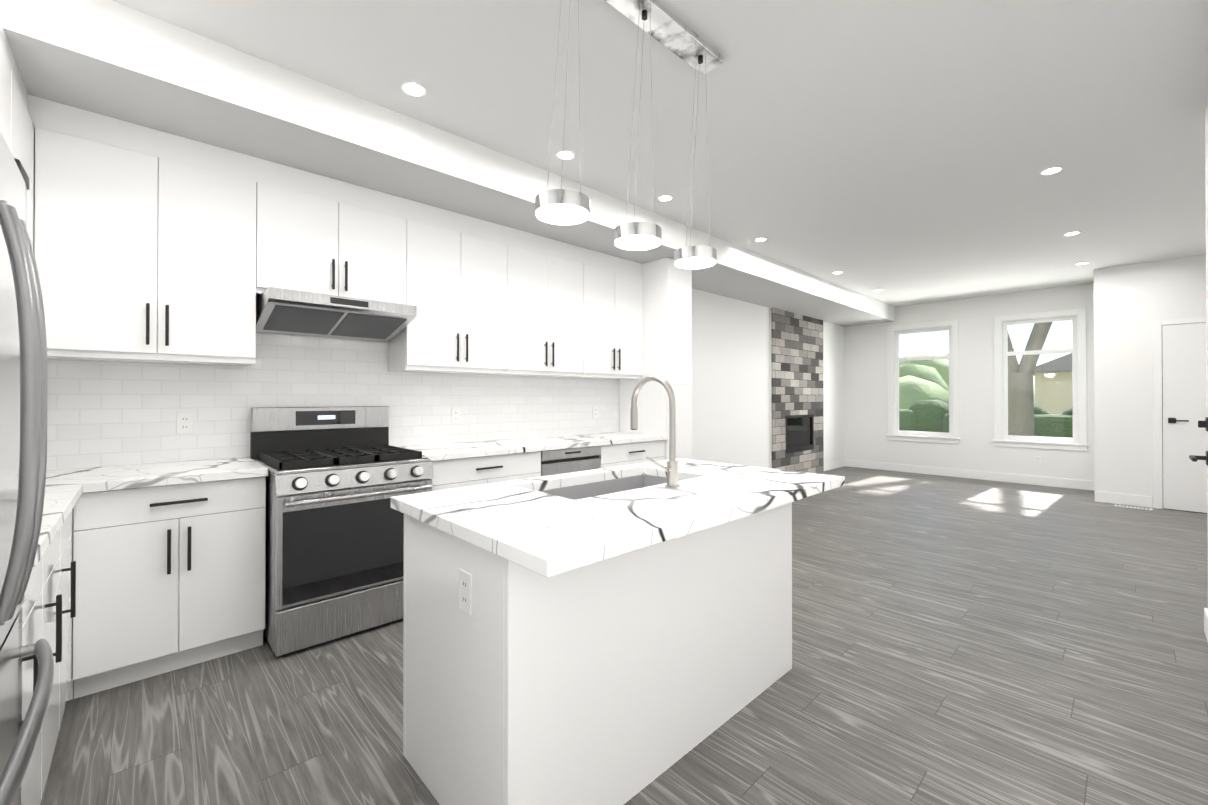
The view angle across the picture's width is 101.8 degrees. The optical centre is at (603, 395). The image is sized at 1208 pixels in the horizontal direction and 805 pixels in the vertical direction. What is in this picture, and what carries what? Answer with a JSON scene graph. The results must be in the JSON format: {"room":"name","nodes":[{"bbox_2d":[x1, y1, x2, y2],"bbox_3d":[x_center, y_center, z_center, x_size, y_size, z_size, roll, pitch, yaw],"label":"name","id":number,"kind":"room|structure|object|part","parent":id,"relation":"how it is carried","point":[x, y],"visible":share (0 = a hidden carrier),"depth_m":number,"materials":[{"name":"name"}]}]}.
{"room":"kitchen","nodes":[
{"label":"kitchen","id":0,"kind":"room"},
{"bbox_2d":[47,288,843,469],"bbox_3d":[0.615,-0.123,5.655,10.800,2.850,0.200,0,0,-43],"label":"wall","id":1,"kind":"structure","parent":0,"point":[730,380],"depth_m":6.65,"materials":[{"name":"white paint"}]},
{"bbox_2d":[33,128,34,250],"bbox_3d":[-2.791,-0.676,2.083,0.515,1.000,0.332,0,0,-43],"label":"upper cabinet","id":2,"kind":"object","parent":1,"relation":"attached to","point":[34,184],"visible":0.07,"depth_m":2.16,"materials":[{"name":"white wood"}]},
{"bbox_2d":[34,127,255,365],"bbox_3d":[-2.298,-0.674,2.523,0.799,1.000,0.366,0,0,-43],"label":"upper cabinet","id":3,"kind":"object","parent":1,"relation":"attached to","point":[142,258],"visible":0.96,"depth_m":2.37,"materials":[{"name":"white wood"}]},
{"bbox_2d":[256,182,406,304],"bbox_3d":[-1.708,-0.866,3.078,0.819,0.610,0.366,0,0,-43],"label":"upper cabinet","id":4,"kind":"object","parent":1,"relation":"attached to","point":[308,243],"visible":0.79,"depth_m":2.92,"materials":[{"name":"white wood"}]},
{"bbox_2d":[256,287,416,341],"bbox_3d":[-1.643,-0.470,3.008,0.776,0.178,0.553,0,0,-43],"label":"range hood","id":5,"kind":"object","parent":4,"relation":"attached to","point":[287,311],"visible":0.96,"depth_m":2.88,"materials":[{"name":"silver metal"}]},
{"bbox_2d":[46,332,618,469],"bbox_3d":[-1.472,-0.088,3.554,4.456,1.040,0.006,0,0,-43],"label":"tile backsplash","id":6,"kind":"structure","parent":1,"relation":"attached to","point":[100,414],"depth_m":3.04,"materials":[{"name":"white tile"}]},
{"bbox_2d":[177,413,192,433],"bbox_3d":[-2.335,0.155,2.733,0.070,0.115,0.006,0,0,-43],"label":"outlet","id":7,"kind":"object","parent":6,"relation":"attached to","point":[184,422],"visible":1,"depth_m":2.73,"materials":[{"name":"white plastic"}]},
{"bbox_2d":[452,408,459,422],"bbox_3d":[-1.158,0.160,3.839,0.070,0.115,0.006,0,0,-43],"label":"outlet","id":8,"kind":"object","parent":6,"relation":"attached to","point":[455,415],"visible":1,"depth_m":3.84,"materials":[{"name":"white plastic"}]},
{"bbox_2d":[593,406,597,417],"bbox_3d":[-0.086,0.165,4.845,0.070,0.115,0.006,0,0,-43],"label":"outlet","id":9,"kind":"object","parent":6,"relation":"attached to","point":[595,411],"visible":1,"depth_m":4.84,"materials":[{"name":"white plastic"}]},
{"bbox_2d":[27,94,640,276],"bbox_3d":[-1.361,-1.239,3.443,4.458,0.138,0.312,0,0,-43],"label":"cabinet filler","id":10,"kind":"object","parent":1,"relation":"attached to","point":[46,114],"visible":0.56,"depth_m":2.77,"materials":[{"name":"white wood"}]},
{"bbox_2d":[388,219,506,374],"bbox_3d":[-1.127,-0.668,3.623,0.772,1.000,0.366,0,0,-43],"label":"upper cabinet","id":11,"kind":"object","parent":1,"relation":"attached to","point":[456,288],"visible":0.96,"depth_m":3.48,"materials":[{"name":"white wood"}]},
{"bbox_2d":[492,244,582,377],"bbox_3d":[-0.564,-0.666,4.152,0.772,1.000,0.366,0,0,-43],"label":"upper cabinet","id":12,"kind":"object","parent":1,"relation":"attached to","point":[544,314],"visible":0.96,"depth_m":4.01,"materials":[{"name":"white wood"}]},
{"bbox_2d":[562,263,642,379],"bbox_3d":[0.000,-0.663,4.681,0.773,1.000,0.366,0,0,-43],"label":"upper cabinet","id":13,"kind":"object","parent":1,"relation":"attached to","point":[612,324],"visible":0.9,"depth_m":4.55,"materials":[{"name":"white wood"}]},
{"bbox_2d":[824,459,844,470],"bbox_3d":[4.103,1.253,8.777,1.005,0.130,0.014,0,0,-43],"label":"baseboard","id":14,"kind":"structure","parent":1,"relation":"attached to","point":[834,465],"depth_m":8.79,"materials":[{"name":"white wood"}]},
{"bbox_2d":[0,0,894,326],"bbox_3d":[0.975,-1.425,5.279,10.400,0.250,0.850,0,0,-43],"label":"soffit","id":15,"kind":"structure","parent":0,"point":[110,58],"depth_m":2.54,"materials":[{"name":"white paint"}]},
{"bbox_2d":[41,466,1207,804],"bbox_3d":[2.327,1.343,3.826,10.800,0.100,5.200,0,0,-43],"label":"floor","id":16,"kind":"structure","parent":0,"point":[969,642],"depth_m":2.11,"materials":[{"name":"grey wood"}]},
{"bbox_2d":[0,131,53,804],"bbox_3d":[-1.231,0.387,0.592,0.733,1.780,0.906,0,0,-43],"label":"fridge","id":17,"kind":"object","parent":16,"relation":"on","point":[23,402],"visible":1,"depth_m":0.86,"materials":[{"name":"grey metal"}]},
{"bbox_2d":[21,509,75,804],"bbox_3d":[-1.996,0.841,1.355,0.696,0.879,1.236,0,0,-43],"label":"base cabinet","id":18,"kind":"object","parent":16,"relation":"on","point":[48,606],"visible":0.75,"depth_m":1.49,"materials":[{"name":"white wood"}]},
{"bbox_2d":[33,484,82,566],"bbox_3d":[-1.988,0.380,1.346,0.692,0.040,1.210,0,0,-43],"label":"countertop","id":19,"kind":"structure","parent":18,"relation":"on","point":[60,501],"depth_m":1.57,"materials":[{"name":"stone"}]},
{"bbox_2d":[67,530,73,700],"bbox_3d":[-2.644,0.844,2.022,0.656,0.879,0.612,0,0,-43],"label":"base cabinet","id":20,"kind":"object","parent":16,"relation":"on","point":[71,694],"visible":0.05,"depth_m":2.06,"materials":[{"name":"white wood"}]},
{"bbox_2d":[72,476,265,698],"bbox_3d":[-2.149,0.847,2.463,0.664,0.879,0.646,0,0,-43],"label":"base cabinet","id":21,"kind":"object","parent":16,"relation":"on","point":[169,578],"visible":0.94,"depth_m":2.22,"materials":[{"name":"white wood"}]},
{"bbox_2d":[45,457,267,492],"bbox_3d":[-2.392,0.385,2.245,1.327,0.040,0.650,0,0,-43],"label":"countertop","id":22,"kind":"structure","parent":21,"relation":"on","point":[104,478],"depth_m":2.32,"materials":[{"name":"stone"}]},
{"bbox_2d":[250,406,433,656],"bbox_3d":[-1.541,0.681,2.893,0.784,1.215,0.828,0,0,-43],"label":"stove","id":23,"kind":"object","parent":16,"relation":"on","point":[337,478],"visible":0.96,"depth_m":2.61,"materials":[{"name":"silver metal"}]},
{"bbox_2d":[430,451,540,490],"bbox_3d":[-0.990,0.852,3.551,0.894,0.879,0.646,0,0,-43],"label":"base cabinet","id":24,"kind":"object","parent":16,"relation":"on","point":[458,473],"visible":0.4,"depth_m":3.32,"materials":[{"name":"white wood"}]},
{"bbox_2d":[401,432,666,460],"bbox_3d":[-0.475,0.394,4.045,2.327,0.040,0.650,0,0,-43],"label":"countertop","id":25,"kind":"structure","parent":24,"relation":"on","point":[438,452],"depth_m":3.73,"materials":[{"name":"stone"}]},
{"bbox_2d":[541,446,600,475],"bbox_3d":[-0.449,0.853,4.071,0.595,0.872,0.606,0,0,-43],"label":"dishwasher","id":26,"kind":"object","parent":16,"relation":"on","point":[559,461],"visible":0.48,"depth_m":3.83,"materials":[{"name":"grey metal"}]},
{"bbox_2d":[403,474,791,804],"bbox_3d":[0.084,0.844,2.031,1.550,0.879,0.690,0,0,-43],"label":"kitchen island","id":27,"kind":"object","parent":16,"relation":"on","point":[620,648],"depth_m":1.54,"materials":[{"name":"white wood"}]},
{"bbox_2d":[459,568,471,614],"bbox_3d":[-0.398,0.563,1.408,0.006,0.115,0.070,0,0,-43],"label":"outlet","id":28,"kind":"object","parent":27,"relation":"attached to","point":[465,591],"visible":1,"depth_m":1.40,"materials":[{"name":"white plastic"}]},
{"bbox_2d":[391,482,678,577],"bbox_3d":[-0.281,0.381,1.564,0.445,0.040,0.935,0,0,-43],"label":"island countertop","id":29,"kind":"structure","parent":27,"relation":"on","point":[544,534],"depth_m":1.38,"materials":[{"name":"white stone"}]},
{"bbox_2d":[539,474,679,499],"bbox_3d":[0.051,0.530,2.104,0.820,0.249,0.430,0,0,-43],"label":"sink","id":30,"kind":"object","parent":29,"relation":"in","point":[581,491],"visible":0.04,"depth_m":2.33,"materials":[{"name":"silver metal"}]},
{"bbox_2d":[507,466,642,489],"bbox_3d":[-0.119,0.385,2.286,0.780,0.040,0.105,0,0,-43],"label":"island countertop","id":31,"kind":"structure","parent":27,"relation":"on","point":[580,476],"depth_m":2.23,"materials":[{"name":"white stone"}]},
{"bbox_2d":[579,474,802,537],"bbox_3d":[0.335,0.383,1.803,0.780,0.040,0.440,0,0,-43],"label":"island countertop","id":32,"kind":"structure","parent":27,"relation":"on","point":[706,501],"depth_m":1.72,"materials":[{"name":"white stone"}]},
{"bbox_2d":[630,375,679,487],"bbox_3d":[0.172,0.139,1.997,0.153,0.447,0.256,0,0,-43],"label":"faucet","id":33,"kind":"object","parent":32,"relation":"on","point":[671,469],"visible":1,"depth_m":1.95,"materials":[{"name":"silver metal"}]},
{"bbox_2d":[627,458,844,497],"bbox_3d":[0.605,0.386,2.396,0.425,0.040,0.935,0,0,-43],"label":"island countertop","id":34,"kind":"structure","parent":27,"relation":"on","point":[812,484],"depth_m":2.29,"materials":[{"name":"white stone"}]},
{"bbox_2d":[599,440,664,467],"bbox_3d":[0.077,0.857,4.553,0.822,0.879,0.646,0,0,-43],"label":"base cabinet","id":35,"kind":"object","parent":16,"relation":"on","point":[614,455],"visible":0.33,"depth_m":4.30,"materials":[{"name":"white wood"}]},
{"bbox_2d":[619,257,691,459],"bbox_3d":[0.516,0.000,4.973,0.378,2.597,0.642,0,0,-43],"label":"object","id":36,"kind":"object","parent":16,"relation":"on","point":[667,319],"visible":0.48,"depth_m":4.75,"materials":[{"name":"white"}]},
{"bbox_2d":[1114,504,1152,509],"bbox_3d":[6.135,1.299,5.687,0.100,0.006,0.300,0,0,-43],"label":"floor vent","id":37,"kind":"object","parent":16,"relation":"in","point":[1133,507],"visible":0.98,"depth_m":5.66,"materials":[{"name":"white metal"}]},
{"bbox_2d":[112,0,1207,306],"bbox_3d":[2.327,-1.617,3.841,10.800,0.120,5.200,0,0,-43],"label":"ceiling","id":38,"kind":"structure","parent":0,"point":[902,152],"depth_m":2.69,"materials":[{"name":"white paint"}]},
{"bbox_2d":[401,81,426,96],"bbox_3d":[-0.970,-1.560,2.500,0.124,0.008,0.124,0,0,-43],"label":"recessed light","id":39,"kind":"object","parent":38,"relation":"in","point":[413,88],"visible":1,"depth_m":2.49,"materials":[{"name":"white"}]},
{"bbox_2d":[556,150,574,159],"bbox_3d":[-0.248,-1.556,3.178,0.124,0.008,0.124,0,0,-43],"label":"recessed light","id":40,"kind":"object","parent":38,"relation":"in","point":[567,154],"visible":0.98,"depth_m":3.17,"materials":[{"name":"white"}]},
{"bbox_2d":[535,0,723,268],"bbox_3d":[0.128,-1.096,2.023,1.070,0.940,0.235,0,0,-43],"label":"pendant light","id":41,"kind":"object","parent":38,"relation":"attached to","point":[673,33],"depth_m":2.01,"materials":[{"name":"silver metal"}]},
{"bbox_3d":[-0.150,-1.093,1.786,0.200,0.883,0.200,0,0,-43],"label":"pendant light","id":42,"kind":"part","parent":41,"relation":"part of","materials":[{"name":"silver metal"}]},
{"bbox_3d":[0.142,-1.084,2.060,0.200,0.898,0.200,0,0,-43],"label":"pendant light","id":43,"kind":"part","parent":41,"relation":"part of","materials":[{"name":"silver metal"}]},
{"bbox_3d":[0.433,-1.078,2.334,0.200,0.908,0.200,0,0,-43],"label":"pendant light","id":44,"kind":"part","parent":41,"relation":"part of","materials":[{"name":"silver metal"}]},
{"bbox_2d":[657,194,672,200],"bbox_3d":[0.481,-1.553,3.863,0.124,0.008,0.124,0,0,-43],"label":"recessed light","id":45,"kind":"object","parent":38,"relation":"in","point":[665,197],"visible":1,"depth_m":3.85,"materials":[{"name":"white plastic"}]},
{"bbox_2d":[754,237,767,241],"bbox_3d":[1.560,-1.548,4.876,0.124,0.008,0.124,0,0,-43],"label":"recessed light","id":46,"kind":"object","parent":38,"relation":"in","point":[760,239],"visible":0.98,"depth_m":4.86,"materials":[{"name":"white"}]},
{"bbox_2d":[1039,166,1062,174],"bbox_3d":[3.098,-1.555,3.398,0.124,0.008,0.124,0,0,-43],"label":"recessed light","id":47,"kind":"object","parent":38,"relation":"in","point":[1051,170],"visible":0.98,"depth_m":3.39,"materials":[{"name":"white plastic"}]},
{"bbox_2d":[1063,231,1080,235],"bbox_3d":[4.483,-1.548,4.699,0.124,0.008,0.124,0,0,-43],"label":"recessed light","id":48,"kind":"object","parent":38,"relation":"in","point":[1071,233],"visible":1,"depth_m":4.68,"materials":[{"name":"white"}]},
{"bbox_2d":[770,308,823,473],"bbox_3d":[3.107,0.013,7.822,1.760,2.600,0.053,0,0,-43],"label":"wall","id":49,"kind":"structure","parent":0,"point":[796,394],"depth_m":7.73,"materials":[{"name":"stone"}]},
{"bbox_2d":[844,283,1094,480],"bbox_3d":[5.618,-0.111,8.070,0.200,2.850,3.530,0,0,-43],"label":"wall","id":50,"kind":"structure","parent":0,"point":[865,397],"depth_m":7.76,"materials":[{"name":"white paint"}]},
{"bbox_2d":[886,320,959,443],"bbox_3d":[5.357,-0.215,8.257,0.165,1.990,1.070,0,0,-43],"label":"window","id":51,"kind":"structure","parent":50,"relation":"in","point":[893,374],"depth_m":8.26,"materials":[{"name":"white"}]},
{"bbox_2d":[845,459,1094,490],"bbox_3d":[5.609,1.248,7.917,0.014,0.130,3.330,0,0,-43],"label":"baseboard","id":52,"kind":"structure","parent":50,"relation":"attached to","point":[1040,480],"depth_m":7.65,"materials":[{"name":"white wood"}]},
{"bbox_2d":[1035,456,1040,464],"bbox_3d":[6.330,0.952,7.155,0.006,0.115,0.070,0,0,-43],"label":"outlet","id":53,"kind":"object","parent":50,"relation":"attached to","point":[1038,460],"visible":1,"depth_m":7.15,"materials":[{"name":"white plastic"}]},
{"bbox_2d":[992,307,1088,450],"bbox_3d":[6.364,-0.220,7.186,0.165,1.990,1.050,0,0,-43],"label":"window","id":54,"kind":"structure","parent":50,"relation":"in","point":[1078,440],"depth_m":7.15,"materials":[{"name":"white"}]},
{"bbox_2d":[1094,255,1205,507],"bbox_3d":[7.034,-0.122,5.832,1.200,2.850,1.670,0,0,-43],"label":"wall","id":55,"kind":"structure","parent":0,"point":[1132,302],"depth_m":5.80,"materials":[{"name":"white paint"}]},
{"bbox_2d":[1095,491,1151,507],"bbox_3d":[6.181,1.238,5.847,0.014,0.130,0.470,0,0,-43],"label":"baseboard","id":56,"kind":"structure","parent":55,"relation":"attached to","point":[1125,499],"depth_m":5.84,"materials":[{"name":"white wood"}]},
{"bbox_2d":[1152,316,1206,513],"bbox_3d":[6.646,0.215,5.322,0.061,2.170,0.918,0,0,-43],"label":"door","id":57,"kind":"structure","parent":55,"relation":"in","point":[1179,399],"depth_m":5.52,"materials":[{"name":"white wood"}]},
{"bbox_2d":[1205,100,1207,526],"bbox_3d":[1.490,-0.147,0.853,5.100,2.850,0.200,0,0,-43],"label":"wall","id":58,"kind":"structure","parent":0,"point":[1206,132],"depth_m":2.66,"materials":[{"name":"white paint"}]},
{"bbox_2d":[1189,158,1207,465],"bbox_3d":[2.331,0.129,1.863,0.830,2.292,0.103,0,0,-43],"label":"door","id":59,"kind":"structure","parent":58,"relation":"in","point":[1201,424],"depth_m":2.12,"materials":[{"name":"white paint"}]},
{"bbox_2d":[1204,608,1207,640],"bbox_3d":[3.002,1.221,2.413,0.750,0.130,0.014,0,0,-43],"label":"baseboard","id":60,"kind":"structure","parent":58,"relation":"attached to","point":[1206,621],"depth_m":2.62,"materials":[{"name":"white wood"}]},
{"bbox_3d":[-1.468,-0.151,0.132,0.200,2.850,5.000,0,0,-43],"label":"wall","id":61,"kind":"structure","parent":0,"visible":0},
{"bbox_2d":[0,21,15,157],"bbox_3d":[-2.155,-0.749,1.405,0.522,1.140,0.506,0,0,-43],"label":"upper cabinet","id":62,"kind":"object","parent":61,"relation":"attached to","point":[7,60],"depth_m":1.74,"materials":[{"name":"white wood"}]},
{"bbox_2d":[16,63,33,247],"bbox_3d":[-2.501,-0.747,1.774,0.522,1.140,0.505,0,0,-43],"label":"upper cabinet","id":63,"kind":"object","parent":61,"relation":"attached to","point":[16,127],"depth_m":2.02,"materials":[{"name":"white wood"}]},
{"label":"outside","id":64,"kind":"structure","parent":0,"visible":0},
{"bbox_3d":[29.987,1.875,26.235,60.190,0.060,70.000,0,0,-43],"label":"ground","id":65,"kind":"structure","parent":64,"visible":0},
{"bbox_2d":[899,353,948,408],"bbox_3d":[9.394,-0.406,37.852,34.063,7.824,37.402,0,0,-43],"label":"trees","id":66,"kind":"object","parent":65,"relation":"on","point":[933,377],"depth_m":14.78,"materials":[{"name":"green plant"}]},
{"bbox_2d":[899,400,1072,437],"bbox_3d":[7.484,0.873,12.370,1.245,1.825,15.409,0,0,-43],"label":"hedge","id":67,"kind":"object","parent":65,"relation":"on","point":[1040,429],"depth_m":11.39,"materials":[{"name":"green plant"}]},
{"bbox_2d":[1008,322,1052,435],"bbox_3d":[8.694,-4.390,10.538,6.033,12.333,6.719,0,0,-43],"label":"tree","id":68,"kind":"object","parent":65,"relation":"on","point":[1022,399],"depth_m":9.43,"materials":[{"name":"grey plant"}]},
{"bbox_2d":[1033,353,1072,413],"bbox_3d":[22.085,-0.611,18.002,7.800,4.850,9.600,0,0,-43],"label":"house","id":69,"kind":"structure","parent":65,"relation":"on","point":[1052,388],"depth_m":18.33,"materials":[{"name":"beige"}]}
]}

